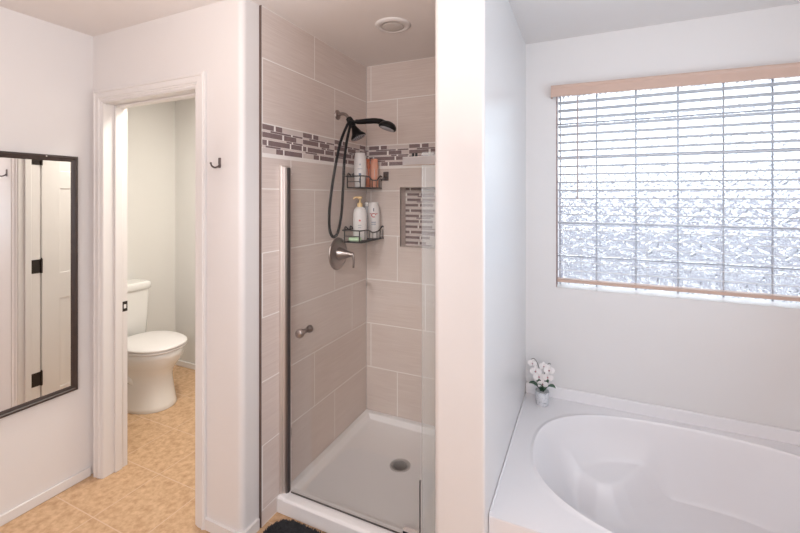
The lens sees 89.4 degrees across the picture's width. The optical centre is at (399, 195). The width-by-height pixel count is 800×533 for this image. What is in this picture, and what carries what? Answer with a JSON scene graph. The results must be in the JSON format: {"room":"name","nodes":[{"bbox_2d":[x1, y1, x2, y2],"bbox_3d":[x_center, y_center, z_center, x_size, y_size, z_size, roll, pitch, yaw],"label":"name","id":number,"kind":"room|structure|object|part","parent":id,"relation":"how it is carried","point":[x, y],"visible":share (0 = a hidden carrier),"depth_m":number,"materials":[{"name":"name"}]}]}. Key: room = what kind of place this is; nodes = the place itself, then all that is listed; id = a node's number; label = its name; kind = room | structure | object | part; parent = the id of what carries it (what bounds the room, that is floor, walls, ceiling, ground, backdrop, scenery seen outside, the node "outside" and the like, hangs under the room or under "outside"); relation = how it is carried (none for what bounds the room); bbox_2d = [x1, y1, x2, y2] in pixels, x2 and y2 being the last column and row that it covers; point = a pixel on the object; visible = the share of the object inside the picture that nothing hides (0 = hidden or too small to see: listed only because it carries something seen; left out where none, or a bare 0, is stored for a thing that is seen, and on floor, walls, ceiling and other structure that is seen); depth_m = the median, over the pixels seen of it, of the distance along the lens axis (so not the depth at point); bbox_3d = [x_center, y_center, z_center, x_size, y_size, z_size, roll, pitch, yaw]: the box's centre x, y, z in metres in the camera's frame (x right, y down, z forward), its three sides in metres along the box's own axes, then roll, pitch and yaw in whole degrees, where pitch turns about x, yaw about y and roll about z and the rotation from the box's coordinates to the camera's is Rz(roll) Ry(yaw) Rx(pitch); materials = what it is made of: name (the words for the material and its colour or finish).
{"room":"bathroom","nodes":[
{"label":"bathroom","id":0,"kind":"room"},
{"bbox_2d":[0,7,92,514],"bbox_3d":[-2.510,0.330,0.667,0.120,2.440,3.560,0,0,25],"label":"wall","id":1,"kind":"structure","parent":0,"point":[46,68],"depth_m":2.08,"materials":[{"name":"paint"}]},
{"bbox_2d":[0,151,77,418],"bbox_3d":[-1.870,0.416,1.890,0.022,1.252,0.637,0,0,25],"label":"wall mirror","id":2,"kind":"object","parent":1,"relation":"attached to","point":[39,192],"visible":1,"depth_m":2.02,"materials":[{"name":"black mirror"}]},
{"bbox_2d":[0,467,90,526],"bbox_3d":[-2.429,1.525,0.687,0.012,0.050,3.424,0,0,25],"label":"baseboard","id":3,"kind":"structure","parent":1,"relation":"attached to","point":[53,491],"depth_m":2.04,"materials":[{"name":"paint"}]},
{"bbox_2d":[127,101,174,331],"bbox_3d":[-2.295,0.330,3.369,0.120,2.440,1.289,0,0,25],"label":"wall","id":4,"kind":"structure","parent":0,"point":[150,128],"depth_m":3.53,"materials":[{"name":"paint"}]},
{"bbox_2d":[0,365,325,532],"bbox_3d":[-0.917,1.600,0.712,4.940,0.100,4.970,0,0,25],"label":"floor","id":5,"kind":"structure","parent":0,"point":[154,492],"depth_m":2.12,"materials":[{"name":"tile"}]},
{"bbox_2d":[127,279,186,413],"bbox_3d":[-1.954,1.119,3.066,0.745,0.861,0.412,0,0,25],"label":"toilet","id":6,"kind":"object","parent":5,"relation":"on","point":[152,356],"visible":0.68,"depth_m":2.92,"materials":[{"name":"ceramic"}]},
{"bbox_3d":[-2.199,0.936,3.167,0.200,0.373,0.363,0,0,25],"label":"tank","id":7,"kind":"part","parent":6,"relation":"part of","materials":[{"name":"ceramic"}]},
{"bbox_3d":[-2.197,0.719,3.166,0.221,0.059,0.391,0,0,25],"label":"tank lid","id":8,"kind":"part","parent":6,"relation":"part of","materials":[{"name":"ceramic"}]},
{"bbox_3d":[-1.840,1.109,3.017,0.487,0.017,0.400,0,0,25],"label":"seat","id":9,"kind":"part","parent":6,"relation":"part of","materials":[{"name":"white plastic"}]},
{"bbox_3d":[-1.847,1.088,3.020,0.513,0.034,0.406,0,0,25],"label":"lid","id":10,"kind":"part","parent":6,"relation":"part of","materials":[{"name":"white plastic"}]},
{"bbox_2d":[263,519,323,532],"bbox_3d":[-0.394,1.540,1.606,0.627,0.020,0.475,0,0,25],"label":"bath mat","id":11,"kind":"object","parent":5,"relation":"on","point":[283,526],"visible":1,"depth_m":1.87,"materials":[{"name":"black fabric"}]},
{"bbox_2d":[277,409,434,532],"bbox_3d":[-0.024,1.510,2.206,0.864,0.077,0.891,0,0,25],"label":"shower pan","id":12,"kind":"object","parent":5,"relation":"on","point":[372,471],"visible":0.71,"depth_m":2.13,"materials":[{"name":"plastic"}]},
{"bbox_2d":[489,381,799,532],"bbox_3d":[1.228,1.318,1.596,1.537,0.464,1.013,0,0,25],"label":"bathtub","id":13,"kind":"object","parent":5,"relation":"on","point":[581,462],"visible":1,"depth_m":1.92,"materials":[{"name":"plastic"}]},
{"bbox_2d":[528,358,554,406],"bbox_3d":[0.772,1.023,2.229,0.128,0.253,0.114,0,0,-4],"label":"potted orchid","id":14,"kind":"object","parent":13,"relation":"on","point":[542,393],"visible":1,"depth_m":2.21,"materials":[{"name":"white plant"}]},
{"bbox_3d":[0.731,0.920,2.230,0.049,0.038,0.016,0,0,34],"label":"flower","id":15,"kind":"part","parent":14,"relation":"part of","materials":[{"name":"white plant"}]},
{"bbox_3d":[0.745,0.959,2.220,0.062,0.049,0.014,0,0,22],"label":"flower","id":16,"kind":"part","parent":14,"relation":"part of","materials":[{"name":"white plant"}]},
{"bbox_3d":[0.759,0.985,2.211,0.062,0.049,0.011,0,0,11],"label":"flower","id":17,"kind":"part","parent":14,"relation":"part of","materials":[{"name":"white plant"}]},
{"bbox_3d":[0.784,1.111,2.231,0.074,0.076,0.074,0,0,25],"label":"pot","id":18,"kind":"part","parent":14,"relation":"part of","materials":[{"name":"white ceramic"}]},
{"bbox_3d":[0.776,1.020,2.200,0.058,0.046,0.012,0,0,17],"label":"flower","id":19,"kind":"part","parent":14,"relation":"part of","materials":[{"name":"white plant"}]},
{"bbox_3d":[0.788,0.930,2.213,0.049,0.037,0.019,0,0,25],"label":"flower","id":20,"kind":"part","parent":14,"relation":"part of","materials":[{"name":"white plant"}]},
{"bbox_3d":[0.801,0.980,2.193,0.058,0.046,0.012,0,0,17],"label":"flower","id":21,"kind":"part","parent":14,"relation":"part of","materials":[{"name":"white plant"}]},
{"bbox_3d":[0.809,0.945,2.196,0.058,0.045,0.017,0,0,11],"label":"flower","id":22,"kind":"part","parent":14,"relation":"part of","materials":[{"name":"white plant"}]},
{"bbox_2d":[93,0,258,531],"bbox_3d":[-1.660,0.330,2.302,2.162,2.440,0.121,0,0,25],"label":"wall","id":23,"kind":"structure","parent":0,"point":[220,39],"depth_m":1.85,"materials":[{"name":"paint"}]},
{"bbox_2d":[93,71,206,529],"bbox_3d":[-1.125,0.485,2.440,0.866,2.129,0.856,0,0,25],"label":"door frame","id":24,"kind":"structure","parent":23,"relation":"in","point":[110,105],"depth_m":2.22,"materials":[{"name":"paint"}]},
{"bbox_3d":[-1.578,0.633,2.319,0.002,0.057,0.028,0,0,25],"label":"strike plate","id":25,"kind":"part","parent":24,"relation":"part of","materials":[{"name":"brown metal"}]},
{"bbox_2d":[210,158,220,167],"bbox_3d":[-0.836,-0.149,1.828,0.016,0.050,0.055,0,0,25],"label":"wall hook","id":26,"kind":"object","parent":23,"relation":"attached to","point":[219,159],"visible":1,"depth_m":1.85,"materials":[{"name":"metal"}]},
{"bbox_2d":[205,517,259,532],"bbox_3d":[-0.781,1.525,1.879,0.234,0.050,0.108,0,0,25],"label":"baseboard","id":27,"kind":"object","parent":23,"relation":"attached to","point":[211,526],"visible":0.94,"depth_m":1.85,"materials":[{"name":"paint"}]},
{"bbox_2d":[259,5,261,527],"bbox_3d":[-0.653,0.330,1.890,0.014,2.440,0.002,0,0,25],"label":"trim","id":28,"kind":"structure","parent":23,"relation":"attached to","point":[260,6],"depth_m":1.89,"materials":[{"name":"metal"}]},
{"bbox_2d":[175,98,194,363],"bbox_3d":[-1.147,0.330,3.425,1.920,2.440,0.230,0,0,25],"label":"wall","id":29,"kind":"structure","parent":0,"point":[184,109],"depth_m":3.66,"materials":[{"name":"paint"}]},
{"bbox_2d":[175,360,194,369],"bbox_3d":[-1.197,1.525,3.315,1.920,0.050,0.012,0,0,25],"label":"baseboard","id":30,"kind":"structure","parent":29,"relation":"attached to","point":[179,363],"depth_m":3.64,"materials":[{"name":"paint"}]},
{"bbox_2d":[262,6,366,526],"bbox_3d":[-0.436,0.330,2.509,0.135,2.440,1.303,0,0,25],"label":"wall","id":31,"kind":"structure","parent":0,"point":[305,79],"depth_m":2.23,"materials":[{"name":"tile"}]},
{"bbox_2d":[328,238,354,269],"bbox_3d":[-0.324,0.353,2.443,0.124,0.196,0.196,0,0,25],"label":"shower valve","id":32,"kind":"object","parent":31,"relation":"attached to","point":[338,252],"visible":0.99,"depth_m":2.43,"materials":[{"name":"silver metal"}]},
{"bbox_3d":[-0.283,0.385,2.421,0.032,0.093,0.016,0,0,35],"label":"lever","id":33,"kind":"part","parent":32,"relation":"part of","materials":[{"name":"silver metal"}]},
{"bbox_2d":[335,110,365,140],"bbox_3d":[-0.293,-0.426,2.436,0.187,0.195,0.094,0,0,25],"label":"shower","id":34,"kind":"object","parent":31,"relation":"attached to","point":[357,134],"visible":0.93,"depth_m":2.41,"materials":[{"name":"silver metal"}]},
{"bbox_3d":[-0.339,-0.487,2.447,0.093,0.072,0.060,0,0,25],"label":"arm","id":35,"kind":"part","parent":34,"relation":"part of","materials":[{"name":"silver metal"}]},
{"bbox_2d":[328,118,395,237],"bbox_3d":[-0.215,-0.103,2.353,0.393,0.704,0.125,0,0,6],"label":"shower","id":36,"kind":"object","parent":34,"relation":"attached to","point":[389,126],"visible":1,"depth_m":2.35,"materials":[{"name":"black plastic"}]},
{"bbox_3d":[-0.172,-0.426,2.369,0.196,0.056,0.045,0,0,25],"label":"handle","id":37,"kind":"part","parent":36,"relation":"part of","materials":[{"name":"black plastic"}]},
{"bbox_2d":[279,151,434,532],"bbox_3d":[-0.194,0.618,1.837,0.864,1.706,0.101,0,0,25],"label":"shower door","id":38,"kind":"structure","parent":31,"relation":"attached to","point":[285,349],"depth_m":2.00,"materials":[{"name":"clear glass"}]},
{"bbox_3d":[-0.463,0.657,1.961,0.042,0.042,0.101,0,0,25],"label":"knob","id":39,"kind":"part","parent":38,"relation":"part of","materials":[{"name":"silver metal"}]},
{"bbox_3d":[-0.227,0.658,1.862,0.686,1.617,0.006,0,0,25],"label":"glass panel","id":40,"kind":"part","parent":38,"relation":"part of","materials":[{"name":"clear glass"}]},
{"bbox_2d":[342,225,383,242],"bbox_3d":[-0.234,0.240,2.620,0.140,0.100,0.309,0,0,25],"label":"shower caddy","id":41,"kind":"object","parent":31,"relation":"attached to","point":[369,239],"visible":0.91,"depth_m":2.52,"materials":[{"name":"black metal"}]},
{"bbox_2d":[349,237,361,241],"bbox_3d":[-0.278,0.269,2.508,0.073,0.024,0.048,0,0,25],"label":"soap bar","id":42,"kind":"object","parent":41,"relation":"in","point":[350,238],"visible":0.95,"depth_m":2.49,"materials":[{"name":"green wax"}]},
{"bbox_2d":[353,196,366,239],"bbox_3d":[-0.255,0.142,2.576,0.083,0.278,0.068,0,0,25],"label":"pump bottle","id":43,"kind":"object","parent":41,"relation":"in","point":[359,213],"visible":0.95,"depth_m":2.55,"materials":[{"name":"white plastic"}]},
{"bbox_3d":[-0.234,0.220,2.619,0.140,0.041,0.309,0,0,25],"label":"rail","id":44,"kind":"part","parent":41,"relation":"part of","materials":[{"name":"black metal"}]},
{"bbox_3d":[-0.228,0.268,2.617,0.125,0.044,0.308,0,0,25],"label":"rail","id":45,"kind":"part","parent":41,"relation":"part of","materials":[{"name":"black metal"}]},
{"bbox_2d":[364,202,368,237],"bbox_3d":[-0.223,0.162,2.712,0.036,0.238,0.032,0,0,25],"label":"bottle","id":46,"kind":"object","parent":41,"relation":"in","point":[366,206],"visible":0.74,"depth_m":2.70,"materials":[{"name":"grey plastic"}]},
{"bbox_2d":[368,202,379,237],"bbox_3d":[-0.177,0.161,2.702,0.076,0.240,0.067,0,0,25],"label":"shampoo bottle","id":47,"kind":"object","parent":41,"relation":"in","point":[373,209],"visible":0.94,"depth_m":2.68,"materials":[{"name":"white plastic"}]},
{"bbox_2d":[345,173,381,188],"bbox_3d":[-0.233,-0.097,2.638,0.126,0.100,0.275,0,0,25],"label":"shower caddy","id":48,"kind":"object","parent":31,"relation":"attached to","point":[348,174],"visible":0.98,"depth_m":2.54,"materials":[{"name":"black metal"}]},
{"bbox_2d":[354,152,366,186],"bbox_3d":[-0.256,-0.166,2.592,0.073,0.220,0.069,0,0,-44],"label":"wash bottle","id":49,"kind":"object","parent":48,"relation":"in","point":[360,168],"visible":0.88,"depth_m":2.57,"materials":[{"name":"white plastic"}]},
{"bbox_3d":[-0.233,-0.117,2.638,0.126,0.041,0.275,0,0,25],"label":"rail","id":50,"kind":"part","parent":48,"relation":"part of","materials":[{"name":"black metal"}]},
{"bbox_3d":[-0.227,-0.069,2.636,0.111,0.044,0.274,0,0,25],"label":"rail","id":51,"kind":"part","parent":48,"relation":"part of","materials":[{"name":"black metal"}]},
{"bbox_2d":[366,159,369,186],"bbox_3d":[-0.219,-0.152,2.722,0.038,0.192,0.037,0,0,25],"label":"bottle","id":52,"kind":"object","parent":48,"relation":"in","point":[367,160],"visible":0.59,"depth_m":2.71,"materials":[{"name":"orange plastic"}]},
{"bbox_2d":[370,159,377,186],"bbox_3d":[-0.172,-0.152,2.715,0.058,0.192,0.057,0,0,25],"label":"bottle","id":53,"kind":"object","parent":48,"relation":"in","point":[374,162],"visible":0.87,"depth_m":2.69,"materials":[{"name":"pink plastic"}]},
{"bbox_2d":[0,0,799,67],"bbox_3d":[-0.917,-0.940,0.712,4.940,0.100,4.970,0,0,25],"label":"ceiling","id":54,"kind":"structure","parent":0,"point":[348,26],"depth_m":2.00,"materials":[{"name":"paint"}]},
{"bbox_2d":[375,17,410,32],"bbox_3d":[-0.037,-0.881,2.107,0.188,0.017,0.188,0,0,25],"label":"recessed light","id":55,"kind":"object","parent":54,"relation":"in","point":[388,24],"visible":1,"depth_m":2.08,"materials":[{"name":"white plastic"}]},
{"bbox_2d":[435,0,525,532],"bbox_3d":[0.490,0.330,2.061,0.188,2.440,1.345,0,0,25],"label":"wall partition","id":56,"kind":"structure","parent":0,"point":[480,46],"depth_m":1.47,"materials":[{"name":"paint"}]},
{"bbox_2d":[367,3,799,430],"bbox_3d":[1.012,0.330,2.392,2.594,2.440,0.307,0,0,25],"label":"wall","id":57,"kind":"structure","parent":0,"point":[741,362],"depth_m":2.24,"materials":[{"name":"paint"}]},
{"bbox_2d":[380,172,388,180],"bbox_3d":[-0.106,-0.132,2.715,0.050,0.061,0.038,0,0,25],"label":"hook","id":58,"kind":"object","parent":57,"relation":"attached to","point":[385,174],"visible":1,"depth_m":2.72,"materials":[{"name":"metal"}]},
{"bbox_3d":[-0.095,-0.132,2.728,0.040,0.060,0.006,0,0,25],"label":"plate","id":59,"kind":"part","parent":58,"relation":"part of","materials":[{"name":"metal"}]},
{"bbox_2d":[400,187,434,248],"bbox_3d":[0.168,0.141,2.669,0.340,0.414,0.098,0,0,25],"label":"shower niche","id":60,"kind":"object","parent":57,"relation":"attached to","point":[417,204],"depth_m":2.72,"materials":[{"name":"tile"}]},
{"bbox_2d":[556,77,799,309],"bbox_3d":[1.475,-0.035,2.147,1.198,1.165,0.196,0,0,25],"label":"window","id":61,"kind":"structure","parent":57,"relation":"in","point":[783,232],"depth_m":2.15,"materials":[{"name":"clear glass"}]},
{"bbox_2d":[551,62,799,301],"bbox_3d":[1.441,-0.064,2.065,1.254,1.112,0.113,0,0,25],"label":"window blind","id":62,"kind":"object","parent":61,"relation":"attached to","point":[785,70],"visible":1,"depth_m":2.08,"materials":[{"name":"beige wood"}]},
{"bbox_3d":[1.027,-0.035,2.286,0.002,1.030,0.055,0,0,25],"label":"ladder cord","id":63,"kind":"part","parent":62,"relation":"part of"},
{"bbox_3d":[1.449,0.483,2.090,1.186,0.018,0.052,0,0,25],"label":"rail","id":64,"kind":"part","parent":62,"relation":"part of","materials":[{"name":"beige wood"}]},
{"bbox_3d":[1.608,-0.035,2.020,0.002,1.030,0.055,0,0,25],"label":"ladder cord","id":65,"kind":"part","parent":62,"relation":"part of","materials":[{"name":"white fabric"}]},
{"bbox_3d":[1.458,0.524,2.110,1.198,0.004,0.115,0,0,25],"label":"sill","id":66,"kind":"part","parent":61,"relation":"part of","materials":[{"name":"paint"}]}
]}

